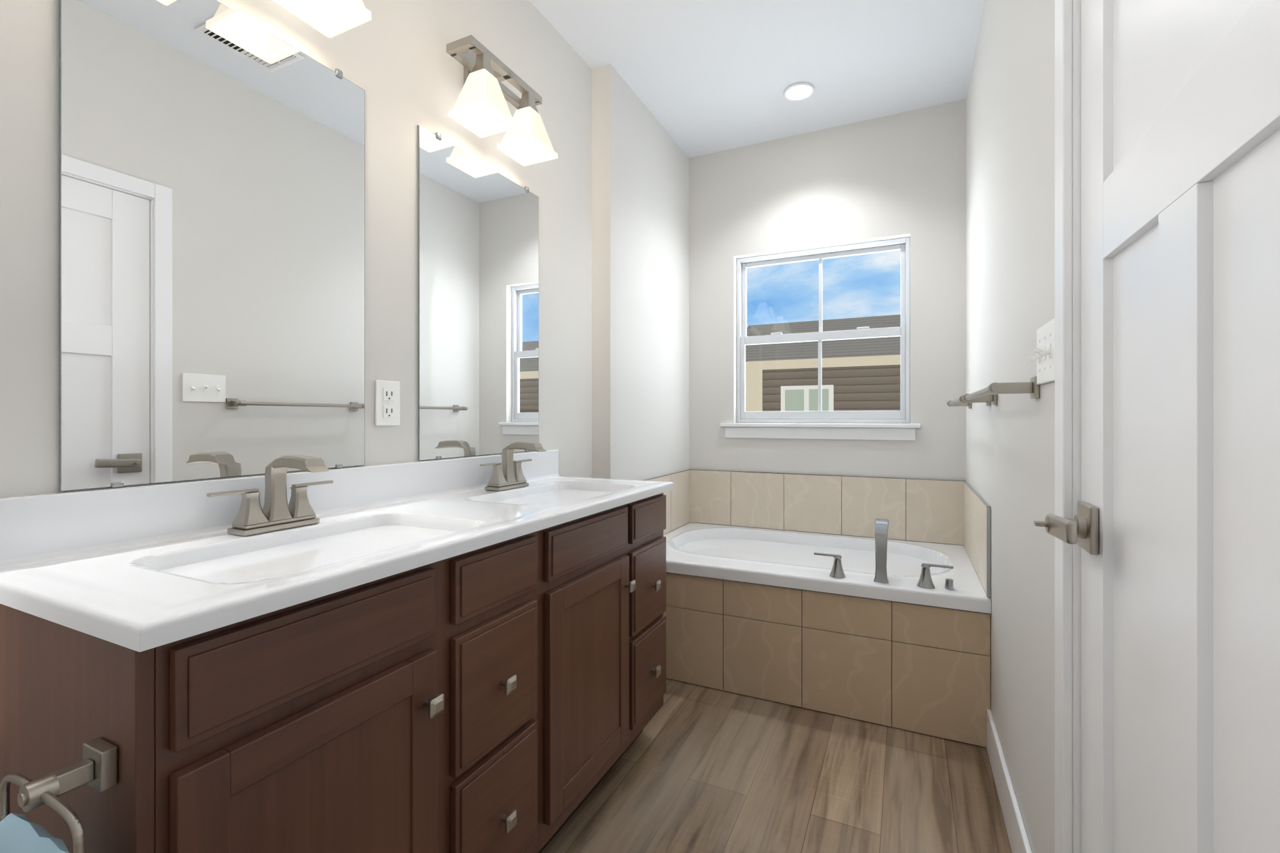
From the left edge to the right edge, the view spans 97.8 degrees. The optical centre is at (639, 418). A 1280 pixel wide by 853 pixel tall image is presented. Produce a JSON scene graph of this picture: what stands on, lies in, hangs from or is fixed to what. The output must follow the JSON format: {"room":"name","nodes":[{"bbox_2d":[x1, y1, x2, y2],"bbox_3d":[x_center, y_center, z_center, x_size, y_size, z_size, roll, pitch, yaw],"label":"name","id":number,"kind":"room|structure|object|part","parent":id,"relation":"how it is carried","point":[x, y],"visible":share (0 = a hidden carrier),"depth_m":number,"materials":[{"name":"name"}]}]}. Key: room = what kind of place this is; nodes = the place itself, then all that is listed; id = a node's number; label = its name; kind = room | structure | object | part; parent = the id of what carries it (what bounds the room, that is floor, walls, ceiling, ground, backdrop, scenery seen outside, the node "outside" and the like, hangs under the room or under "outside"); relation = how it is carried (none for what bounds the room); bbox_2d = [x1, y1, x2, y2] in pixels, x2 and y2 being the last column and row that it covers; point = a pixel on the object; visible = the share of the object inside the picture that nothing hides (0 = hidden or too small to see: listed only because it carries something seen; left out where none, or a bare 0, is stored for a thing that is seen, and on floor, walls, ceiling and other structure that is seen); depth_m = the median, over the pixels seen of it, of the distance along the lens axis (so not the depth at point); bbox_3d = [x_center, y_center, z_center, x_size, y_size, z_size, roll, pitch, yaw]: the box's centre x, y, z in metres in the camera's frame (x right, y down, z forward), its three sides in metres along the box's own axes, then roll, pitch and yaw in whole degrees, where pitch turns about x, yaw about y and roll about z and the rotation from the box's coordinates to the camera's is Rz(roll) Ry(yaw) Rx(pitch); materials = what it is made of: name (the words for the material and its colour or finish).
{"room":"bathroom","nodes":[
{"label":"bathroom","id":0,"kind":"room"},
{"bbox_2d":[0,0,689,498],"bbox_3d":[-0.740,-0.200,1.295,0.210,2.580,4.540,0,0,25],"label":"wall","id":1,"kind":"structure","parent":0,"point":[614,202],"depth_m":1.74,"materials":[{"name":"white paint"}]},
{"bbox_2d":[58,0,364,491],"bbox_3d":[-0.796,-0.352,1.128,0.009,0.936,0.549,0,0,25],"label":"mirror","id":2,"kind":"object","parent":1,"relation":"attached to","point":[212,169],"visible":1,"depth_m":1.05,"materials":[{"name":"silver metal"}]},
{"bbox_2d":[271,0,371,38],"bbox_3d":[-0.727,-0.992,1.073,0.182,0.280,0.351,0,0,25],"label":"sconce","id":3,"kind":"object","parent":1,"relation":"attached to","point":[331,18],"visible":1,"depth_m":1.21,"materials":[{"name":"white glass"}]},
{"bbox_2d":[375,380,399,425],"bbox_3d":[-0.649,-0.040,1.438,0.009,0.116,0.074,0,0,25],"label":"outlet plate","id":4,"kind":"object","parent":1,"relation":"attached to","point":[387,392],"visible":1,"depth_m":1.43,"materials":[{"name":"white plastic"}]},
{"bbox_2d":[418,125,538,460],"bbox_3d":[-0.487,-0.349,1.778,0.009,0.932,0.551,0,0,25],"label":"mirror","id":5,"kind":"object","parent":1,"relation":"attached to","point":[478,228],"visible":0.89,"depth_m":1.71,"materials":[{"name":"silver metal"}]},
{"bbox_2d":[446,35,558,166],"bbox_3d":[-0.424,-0.992,1.709,0.182,0.280,0.351,0,0,25],"label":"sconce","id":6,"kind":"object","parent":1,"relation":"attached to","point":[481,107],"visible":1,"depth_m":1.66,"materials":[{"name":"white glass"}]},
{"bbox_2d":[530,0,984,158],"bbox_3d":[-0.066,-1.515,0.973,1.702,0.050,4.540,0,0,25],"label":"ceiling","id":7,"kind":"structure","parent":0,"point":[715,74],"depth_m":2.30,"materials":[{"name":"white paint"}]},
{"bbox_2d":[783,81,814,101],"bbox_3d":[0.722,-1.483,2.536,0.136,0.012,0.136,0,0,26],"label":"recessed light","id":8,"kind":"object","parent":7,"relation":"in","point":[801,90],"depth_m":2.52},
{"bbox_2d":[540,678,1011,852],"bbox_3d":[-0.066,1.115,0.973,1.702,0.050,4.540,0,0,25],"label":"floor","id":9,"kind":"structure","parent":0,"point":[713,770],"depth_m":1.64,"materials":[{"name":"brown wood"}]},
{"bbox_2d":[0,449,673,852],"bbox_3d":[-0.418,0.603,1.351,0.500,0.972,1.480,0,0,25],"label":"vanity","id":10,"kind":"object","parent":9,"relation":"on","point":[440,661],"visible":0.98,"depth_m":0.90,"materials":[{"name":"brown wood"}]},
{"bbox_2d":[0,737,117,852],"bbox_3d":[-0.618,0.601,0.598,0.190,0.472,0.076,0,0,25],"label":"towel ring","id":11,"kind":"object","parent":10,"relation":"attached to","point":[97,769],"visible":1,"depth_m":0.59,"materials":[{"name":"silver metal"}]},
{"bbox_2d":[206,455,333,536],"bbox_3d":[-0.672,0.144,1.083,0.166,0.146,0.238,0,0,25],"label":"faucet","id":12,"kind":"object","parent":10,"relation":"on","point":[276,514],"visible":1,"depth_m":1.09,"materials":[{"name":"silver metal"}]},
{"bbox_2d":[480,441,546,491],"bbox_3d":[-0.366,0.144,1.726,0.166,0.146,0.238,0,0,25],"label":"faucet","id":13,"kind":"object","parent":10,"relation":"on","point":[507,474],"visible":1,"depth_m":1.72,"materials":[{"name":"silver metal"}]},
{"bbox_2d":[641,469,991,747],"bbox_3d":[0.697,0.689,2.470,1.370,0.801,0.938,0,0,25],"label":"bathtub","id":14,"kind":"object","parent":9,"relation":"on","point":[752,610],"visible":0.86,"depth_m":2.19,"materials":[{"name":"beige tile"}]},
{"bbox_2d":[813,518,953,589],"bbox_3d":[0.890,0.483,2.062,0.466,0.212,0.137,0,0,25],"label":"tub faucet","id":15,"kind":"object","parent":14,"relation":"on","point":[881,525],"visible":1,"depth_m":2.02,"materials":[{"name":"grey metal"}]},
{"bbox_2d":[689,98,966,480],"bbox_3d":[0.980,-0.200,2.923,1.492,2.580,0.120,0,0,25],"label":"wall","id":16,"kind":"structure","parent":0,"point":[902,175],"depth_m":2.83,"materials":[{"name":"white paint"}]},
{"bbox_2d":[720,237,920,440],"bbox_3d":[0.919,-0.395,2.933,0.990,1.000,0.143,0,0,25],"label":"window","id":17,"kind":"structure","parent":16,"relation":"in","point":[779,424],"depth_m":2.92,"materials":[{"name":"white plastic"}]},
{"bbox_2d":[966,0,1054,852],"bbox_3d":[0.622,-0.200,0.579,0.120,2.580,4.420,0,0,25],"label":"wall","id":18,"kind":"structure","parent":0,"point":[1010,97],"depth_m":1.38,"materials":[{"name":"white paint"}]},
{"bbox_2d":[946,395,990,408],"bbox_3d":[1.252,-0.066,2.145,0.090,0.046,0.646,0,0,25],"label":"towel rail","id":19,"kind":"object","parent":18,"relation":"attached to","point":[959,402],"visible":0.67,"depth_m":2.19,"materials":[{"name":"silver metal"}]},
{"bbox_2d":[962,376,1039,404],"bbox_3d":[0.931,-0.066,1.474,0.090,0.046,0.644,0,0,25],"label":"towel rail","id":20,"kind":"object","parent":18,"relation":"attached to","point":[990,393],"visible":0.98,"depth_m":1.20,"materials":[{"name":"silver metal"}]},
{"bbox_2d":[986,709,1032,852],"bbox_3d":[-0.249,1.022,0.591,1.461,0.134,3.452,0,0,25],"label":"baseboard","id":21,"kind":"structure","parent":18,"relation":"attached to","point":[1017,836],"depth_m":1.49,"materials":[{"name":"white wood"}]},
{"bbox_2d":[1029,318,1054,384],"bbox_3d":[0.787,-0.128,1.095,0.023,0.116,0.160,0,0,25],"label":"switch plate","id":22,"kind":"object","parent":18,"relation":"attached to","point":[1045,350],"visible":0.94,"depth_m":1.08,"materials":[{"name":"white plastic"}]},
{"bbox_2d":[1055,0,1081,852],"bbox_3d":[0.605,0.086,0.560,0.135,2.009,0.886,0,0,25],"label":"door frame","id":23,"kind":"structure","parent":18,"relation":"in","point":[1067,12],"depth_m":0.93,"materials":[{"name":"white wood"}]},
{"bbox_3d":[0.605,0.086,0.560,0.135,2.009,0.886,0,0,25],"label":"jamb trim","id":24,"kind":"part","parent":23,"relation":"part of","materials":[{"name":"white wood"}]},
{"bbox_2d":[1033,0,1279,852],"bbox_3d":[0.547,0.114,0.589,0.110,1.936,0.757,0,0,26],"label":"door","id":25,"kind":"structure","parent":18,"relation":"in","point":[1175,527],"depth_m":0.59,"materials":[{"name":"white wood"}]},
{"label":"outside","id":26,"kind":"structure","parent":0,"visible":0},
{"bbox_2d":[746,250,900,328],"bbox_3d":[9.960,-16.410,44.109,100.000,55.000,0.200,0,0,25],"label":"sky","id":27,"kind":"structure","parent":26,"point":[868,285],"depth_m":42.00,"materials":[{"name":"blue"}]},
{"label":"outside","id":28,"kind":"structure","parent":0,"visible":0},
{"bbox_2d":[745,314,909,423],"bbox_3d":[7.910,1.397,10.195,12.500,7.386,1.971,0,0,25],"label":"house","id":29,"kind":"structure","parent":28,"point":[858,374],"depth_m":11.50,"materials":[{"name":"brown"}]}
]}

